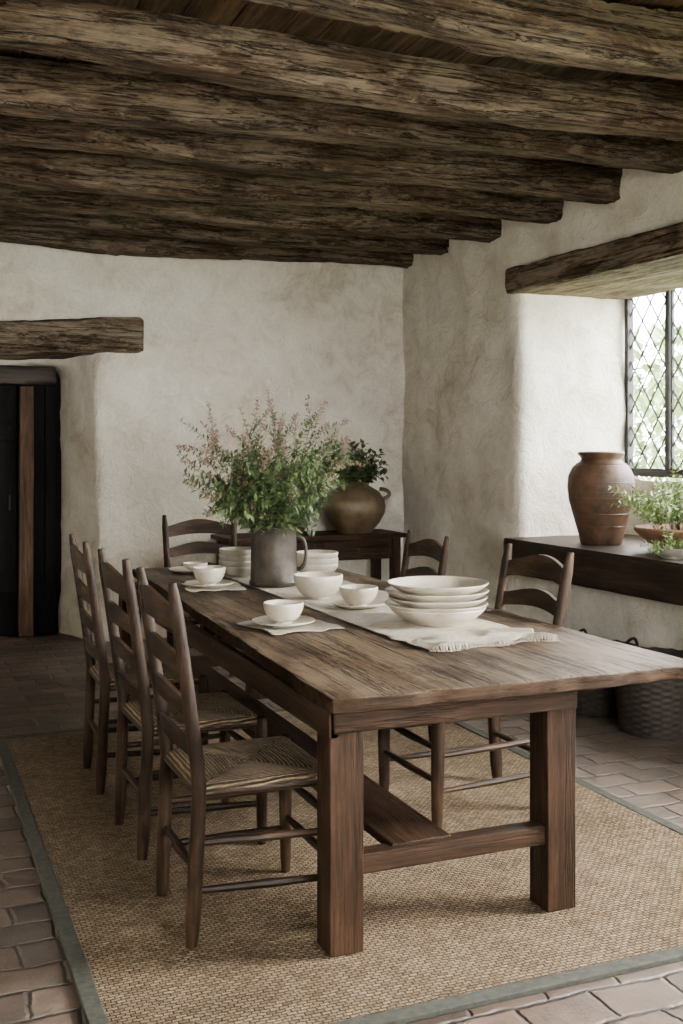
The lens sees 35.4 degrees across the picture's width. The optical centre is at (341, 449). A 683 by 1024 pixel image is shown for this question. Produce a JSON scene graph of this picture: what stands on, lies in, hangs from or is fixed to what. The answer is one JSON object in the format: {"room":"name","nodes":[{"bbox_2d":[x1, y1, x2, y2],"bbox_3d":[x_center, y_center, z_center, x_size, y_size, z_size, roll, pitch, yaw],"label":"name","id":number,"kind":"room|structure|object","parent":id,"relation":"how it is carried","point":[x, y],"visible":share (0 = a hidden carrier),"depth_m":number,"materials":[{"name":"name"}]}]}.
{"room":"dining room","nodes":[
{"label":"dining room","id":0,"kind":"room"},
{"bbox_2d":[0,242,404,641],"bbox_3d":[-1.923,-0.127,8.524,7.200,3.451,0.747,0,0,-22],"label":"wall","id":1,"kind":"structure","parent":0,"point":[221,333],"depth_m":8.48,"materials":[{"name":"paint"}]},
{"bbox_2d":[0,365,55,385],"bbox_3d":[-2.771,-0.587,8.311,1.050,0.157,0.225,0,0,-22],"label":"lintel","id":2,"kind":"object","parent":1,"relation":"attached to","point":[9,374],"visible":1,"depth_m":8.34,"materials":[{"name":"brown wood"}]},
{"bbox_2d":[0,372,60,636],"bbox_3d":[-2.785,0.410,8.370,1.170,2.120,0.200,0,0,-22],"label":"door","id":3,"kind":"structure","parent":1,"relation":"in","point":[30,428],"depth_m":8.44,"materials":[{"name":"brown wood"}]},
{"bbox_2d":[0,317,143,359],"bbox_3d":[-2.546,-0.851,8.053,2.030,0.352,0.517,0,0,-22],"label":"lintel","id":4,"kind":"object","parent":1,"relation":"attached to","point":[47,338],"visible":0.95,"depth_m":8.03,"materials":[{"name":"brown wood"}]},
{"bbox_2d":[0,632,682,1023],"bbox_3d":[0.014,1.530,4.008,6.880,0.120,10.600,0,0,-22],"label":"floor","id":5,"kind":"structure","parent":0,"point":[43,675],"depth_m":4.11,"materials":[{"name":"brick"}]},
{"bbox_2d":[162,515,236,676],"bbox_3d":[-0.826,0.943,6.702,0.516,1.057,0.557,0,0,-22],"label":"dining chair","id":6,"kind":"object","parent":5,"relation":"on","point":[193,526],"visible":0.2,"depth_m":6.91,"materials":[{"name":"brown wood"}]},
{"bbox_2d":[211,529,406,638],"bbox_3d":[-0.255,1.065,8.451,1.470,0.810,0.500,0,0,-22],"label":"console table","id":7,"kind":"object","parent":5,"relation":"on","point":[379,544],"visible":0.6,"depth_m":8.38,"materials":[{"name":"brown wood"}]},
{"bbox_2d":[293,514,309,533],"bbox_3d":[-0.408,0.488,8.441,0.358,0.344,0.360,0,0,-22],"label":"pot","id":8,"kind":"object","parent":7,"relation":"on","point":[300,527],"visible":0.03,"depth_m":8.37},
{"bbox_2d":[319,482,390,533],"bbox_3d":[0.104,0.458,8.566,0.498,0.404,0.499,0,0,32],"label":"jug","id":9,"kind":"object","parent":7,"relation":"on","point":[358,509],"visible":0.84,"depth_m":8.39,"materials":[{"name":"brown ceramic"}]},
{"bbox_2d":[314,438,388,486],"bbox_3d":[0.062,0.100,8.587,0.609,0.388,0.574,0,0,-32],"label":"ivy plant","id":10,"kind":"object","parent":9,"relation":"in","point":[353,473],"visible":0.82,"depth_m":8.49,"materials":[{"name":"green plant"}]},
{"bbox_2d":[0,709,682,1023],"bbox_3d":[-0.064,1.461,4.381,2.340,0.018,3.210,0,0,-22],"label":"jute rug","id":11,"kind":"object","parent":5,"relation":"on","point":[455,935],"visible":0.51,"depth_m":3.41,"materials":[{"name":"beige wicker"}]},
{"bbox_2d":[69,533,208,794],"bbox_3d":[-0.923,0.918,4.780,0.557,1.073,0.501,0,0,-21],"label":"dining chair","id":12,"kind":"object","parent":11,"relation":"on","point":[102,672],"visible":0.56,"depth_m":4.59,"materials":[{"name":"brown wood"}]},
{"bbox_2d":[98,548,267,860],"bbox_3d":[-0.620,0.918,4.059,0.557,1.073,0.501,0,0,-24],"label":"dining chair","id":13,"kind":"object","parent":11,"relation":"on","point":[217,711],"visible":0.79,"depth_m":3.92,"materials":[{"name":"brown wood"}]},
{"bbox_2d":[136,567,316,947],"bbox_3d":[-0.344,0.918,3.390,0.557,1.073,0.501,0,0,-22],"label":"dining chair","id":14,"kind":"object","parent":11,"relation":"on","point":[225,770],"visible":0.88,"depth_m":3.24,"materials":[{"name":"brown wood"}]},
{"bbox_2d":[119,565,682,957],"bbox_3d":[-0.081,1.076,4.888,1.330,0.756,3.566,0,0,-22],"label":"dining table","id":15,"kind":"object","parent":11,"relation":"on","point":[343,684],"visible":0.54,"depth_m":3.38,"materials":[{"name":"brown wood"}]},
{"bbox_2d":[169,561,207,573],"bbox_3d":[-0.846,0.671,6.119,0.279,0.053,0.279,0,0,-22],"label":"dish","id":16,"kind":"object","parent":15,"relation":"on","point":[187,568],"visible":0.59,"depth_m":6.09,"materials":[{"name":"white ceramic"}]},
{"bbox_2d":[181,582,245,591],"bbox_3d":[-0.650,0.693,5.431,0.298,0.009,0.326,0,0,-14],"label":"linen napkin","id":17,"kind":"object","parent":15,"relation":"on","point":[235,586],"visible":0.69,"depth_m":5.37,"materials":[{"name":"beige fabric"}]},
{"bbox_2d":[185,565,233,587],"bbox_3d":[-0.671,0.642,5.434,0.250,0.096,0.250,0,0,-22],"label":"cup","id":18,"kind":"object","parent":17,"relation":"on","point":[207,576],"visible":1,"depth_m":5.38,"materials":[{"name":"white ceramic"}]},
{"bbox_2d":[236,615,344,634],"bbox_3d":[-0.205,0.693,4.234,0.321,0.010,0.339,0,0,-31],"label":"linen napkin","id":19,"kind":"object","parent":15,"relation":"on","point":[317,625],"visible":0.59,"depth_m":4.19,"materials":[{"name":"beige fabric"}]},
{"bbox_2d":[252,599,314,627],"bbox_3d":[-0.230,0.646,4.231,0.250,0.089,0.250,0,0,-22],"label":"cup","id":20,"kind":"object","parent":19,"relation":"on","point":[281,613],"visible":1,"depth_m":4.19,"materials":[{"name":"white ceramic"}]},
{"bbox_2d":[224,571,559,651],"bbox_3d":[-0.009,0.682,5.070,0.566,0.032,2.827,0,0,-23],"label":"table runner","id":21,"kind":"object","parent":15,"relation":"on","point":[477,632],"visible":0.52,"depth_m":4.14,"materials":[{"name":"beige fabric"}]},
{"bbox_2d":[218,547,250,578],"bbox_3d":[-0.562,0.615,5.825,0.220,0.158,0.219,0,0,-22],"label":"bowls","id":22,"kind":"object","parent":21,"relation":"on","point":[236,560],"visible":0.84,"depth_m":5.74,"materials":[{"name":"white ceramic"}]},
{"bbox_2d":[249,526,307,587],"bbox_3d":[-0.348,0.540,5.503,0.254,0.306,0.254,0,0,44],"label":"pitcher","id":23,"kind":"object","parent":21,"relation":"on","point":[273,555],"visible":0.83,"depth_m":5.40,"materials":[{"name":"grey ceramic"}]},
{"bbox_2d":[176,389,364,537],"bbox_3d":[-0.352,0.073,5.515,0.862,0.768,0.916,0,0,31],"label":"flower bouquet","id":24,"kind":"object","parent":23,"relation":"in","point":[249,496],"visible":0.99,"depth_m":5.38,"materials":[{"name":"green plant"}]},
{"bbox_2d":[297,550,337,571],"bbox_3d":[-0.136,0.627,5.893,0.236,0.133,0.237,0,0,-22],"label":"bowls","id":25,"kind":"object","parent":21,"relation":"on","point":[317,560],"visible":0.82,"depth_m":5.80,"materials":[{"name":"white ceramic"}]},
{"bbox_2d":[293,571,342,598],"bbox_3d":[-0.110,0.638,5.016,0.233,0.111,0.232,0,0,-22],"label":"serving bowl","id":26,"kind":"object","parent":21,"relation":"on","point":[313,585],"visible":0.99,"depth_m":4.94,"materials":[{"name":"white ceramic"}]},
{"bbox_2d":[332,584,384,608],"bbox_3d":[0.075,0.648,4.726,0.229,0.091,0.230,0,0,-22],"label":"cup","id":27,"kind":"object","parent":21,"relation":"on","point":[355,596],"visible":1,"depth_m":4.67,"materials":[{"name":"white ceramic"}]},
{"bbox_2d":[385,576,488,626],"bbox_3d":[0.383,0.612,4.311,0.418,0.162,0.422,0,0,-22],"label":"dishes","id":28,"kind":"object","parent":21,"relation":"on","point":[433,601],"visible":1,"depth_m":4.18,"materials":[{"name":"white ceramic"}]},
{"bbox_2d":[400,530,449,741],"bbox_3d":[0.212,0.940,5.407,0.557,1.030,0.501,0,0,-21],"label":"dining chair","id":29,"kind":"object","parent":11,"relation":"on","point":[432,548],"visible":0.09,"depth_m":5.52,"materials":[{"name":"brown wood"}]},
{"bbox_2d":[378,543,573,827],"bbox_3d":[0.560,0.935,4.429,0.679,1.041,0.516,0,0,-24],"label":"dining chair","id":30,"kind":"object","parent":11,"relation":"on","point":[545,566],"visible":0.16,"depth_m":4.44,"materials":[{"name":"brown wood"}]},
{"bbox_2d":[576,637,638,717],"bbox_3d":[1.467,1.271,6.045,0.421,0.398,0.421,0,0,23],"label":"wicker basket","id":31,"kind":"object","parent":5,"relation":"on","point":[600,702],"visible":0.22,"depth_m":5.88,"materials":[{"name":"brown wicker"}]},
{"bbox_2d":[614,647,682,739],"bbox_3d":[1.646,1.256,5.611,0.441,0.428,0.441,0,0,23],"label":"wicker basket","id":32,"kind":"object","parent":5,"relation":"on","point":[652,710],"visible":0.62,"depth_m":5.43,"materials":[{"name":"brown wicker"}]},
{"bbox_2d":[0,0,682,163],"bbox_3d":[0.010,-1.895,3.925,7.010,0.250,10.650,0,0,-22],"label":"ceiling","id":33,"kind":"structure","parent":0,"point":[235,13],"depth_m":4.54,"materials":[{"name":"brown wood"}]},
{"bbox_2d":[0,224,413,268],"bbox_3d":[-1.999,-1.636,7.998,5.800,0.318,0.259,0,0,-22],"label":"ceiling beam","id":34,"kind":"structure","parent":33,"relation":"attached to","point":[88,241],"depth_m":8.17,"materials":[{"name":"brown wood"}]},
{"bbox_2d":[0,205,448,255],"bbox_3d":[-1.783,-1.649,7.475,5.805,0.283,0.368,0,0,-22],"label":"ceiling beam","id":35,"kind":"structure","parent":33,"relation":"attached to","point":[184,230],"depth_m":7.72,"materials":[{"name":"brown wood"}]},
{"bbox_2d":[0,183,501,242],"bbox_3d":[-1.526,-1.627,6.850,5.810,0.278,0.527,0,0,-22],"label":"ceiling beam","id":36,"kind":"structure","parent":33,"relation":"attached to","point":[314,220],"depth_m":7.20,"materials":[{"name":"brown wood"}]},
{"bbox_2d":[0,145,563,223],"bbox_3d":[-1.257,-1.624,6.194,5.811,0.299,0.620,0,0,-22],"label":"ceiling beam","id":37,"kind":"structure","parent":33,"relation":"attached to","point":[32,167],"depth_m":6.35,"materials":[{"name":"brown wood"}]},
{"bbox_2d":[0,114,622,204],"bbox_3d":[-1.010,-1.634,5.599,5.812,0.272,0.551,0,0,-22],"label":"ceiling beam","id":38,"kind":"structure","parent":33,"relation":"attached to","point":[572,181],"depth_m":5.85,"materials":[{"name":"brown wood"}]},
{"bbox_2d":[0,0,682,140],"bbox_3d":[-0.505,-1.617,4.376,5.803,0.283,0.300,0,0,-22],"label":"ceiling beam","id":39,"kind":"structure","parent":33,"relation":"attached to","point":[96,31],"depth_m":4.47,"materials":[{"name":"brown wood"}]},
{"bbox_2d":[0,56,682,173],"bbox_3d":[-0.775,-1.651,5.027,5.806,0.286,0.557,0,0,-22],"label":"ceiling beam","id":40,"kind":"structure","parent":33,"relation":"attached to","point":[29,88],"depth_m":5.11,"materials":[{"name":"brown wood"}]},
{"bbox_2d":[243,0,682,79],"bbox_3d":[-0.234,-1.658,3.718,5.801,0.289,0.231,0,0,-22],"label":"ceiling beam","id":41,"kind":"structure","parent":33,"relation":"attached to","point":[589,34],"depth_m":4.08,"materials":[{"name":"brown wood"}]},
{"bbox_2d":[402,169,682,649],"bbox_3d":[2.854,-0.123,4.834,1.060,3.457,10.227,0,0,-22],"label":"wall","id":42,"kind":"structure","parent":0,"point":[504,392],"depth_m":7.68,"materials":[{"name":"paint"}]},
{"bbox_2d":[503,534,682,605],"bbox_3d":[1.995,0.726,6.631,1.048,0.244,2.140,0,0,-22],"label":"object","id":43,"kind":"structure","parent":42,"relation":"attached to","point":[627,568],"depth_m":6.34,"materials":[{"name":"brown wood"}]},
{"bbox_2d":[567,452,634,545],"bbox_3d":[1.679,0.309,6.922,0.430,0.598,0.430,0,0,-22],"label":"jar","id":44,"kind":"object","parent":43,"relation":"on","point":[589,481],"visible":0.93,"depth_m":6.78,"materials":[{"name":"brown ceramic"}]},
{"bbox_2d":[633,524,682,545],"bbox_3d":[2.021,0.534,6.380,0.539,0.148,0.539,0,0,-22],"label":"bowl","id":45,"kind":"object","parent":43,"relation":"on","point":[648,532],"visible":0.59,"depth_m":6.25,"materials":[{"name":"ceramic"}]},
{"bbox_2d":[608,465,682,529],"bbox_3d":[2.014,0.277,6.369,0.754,0.404,0.757,0,0,-35],"label":"potted fern","id":46,"kind":"object","parent":45,"relation":"on","point":[670,509],"visible":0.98,"depth_m":6.33,"materials":[{"name":"green plant"}]},
{"bbox_2d":[640,527,682,558],"bbox_3d":[1.872,0.521,6.031,0.360,0.173,0.278,0,0,3],"label":"succulent plant","id":47,"kind":"object","parent":43,"relation":"on","point":[673,550],"visible":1,"depth_m":5.98,"materials":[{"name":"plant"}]},
{"bbox_2d":[505,222,682,299],"bbox_3d":[1.998,-1.170,6.750,1.004,0.217,2.120,0,0,-22],"label":"lintel","id":48,"kind":"object","parent":42,"relation":"attached to","point":[648,263],"visible":0.98,"depth_m":6.72,"materials":[{"name":"brown wood"}]},
{"bbox_2d":[624,289,682,477],"bbox_3d":[2.438,-0.560,6.943,0.070,1.500,1.860,0,0,-22],"label":"window","id":49,"kind":"structure","parent":42,"relation":"in","point":[629,305],"depth_m":7.51,"materials":[{"name":"metal"}]},
{"label":"outside","id":50,"kind":"structure","parent":0,"visible":0},
{"bbox_3d":[3.317,1.870,2.449,24.000,0.200,30.000,0,0,-22],"label":"lawn","id":51,"kind":"structure","parent":50,"visible":0},
{"bbox_2d":[634,298,682,480],"bbox_3d":[6.228,-0.495,11.591,4.553,4.217,14.411,0,0,-22],"label":"hedge","id":52,"kind":"object","parent":51,"relation":"on","point":[642,403],"visible":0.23,"depth_m":14.46,"materials":[{"name":"green plant"}]}
]}

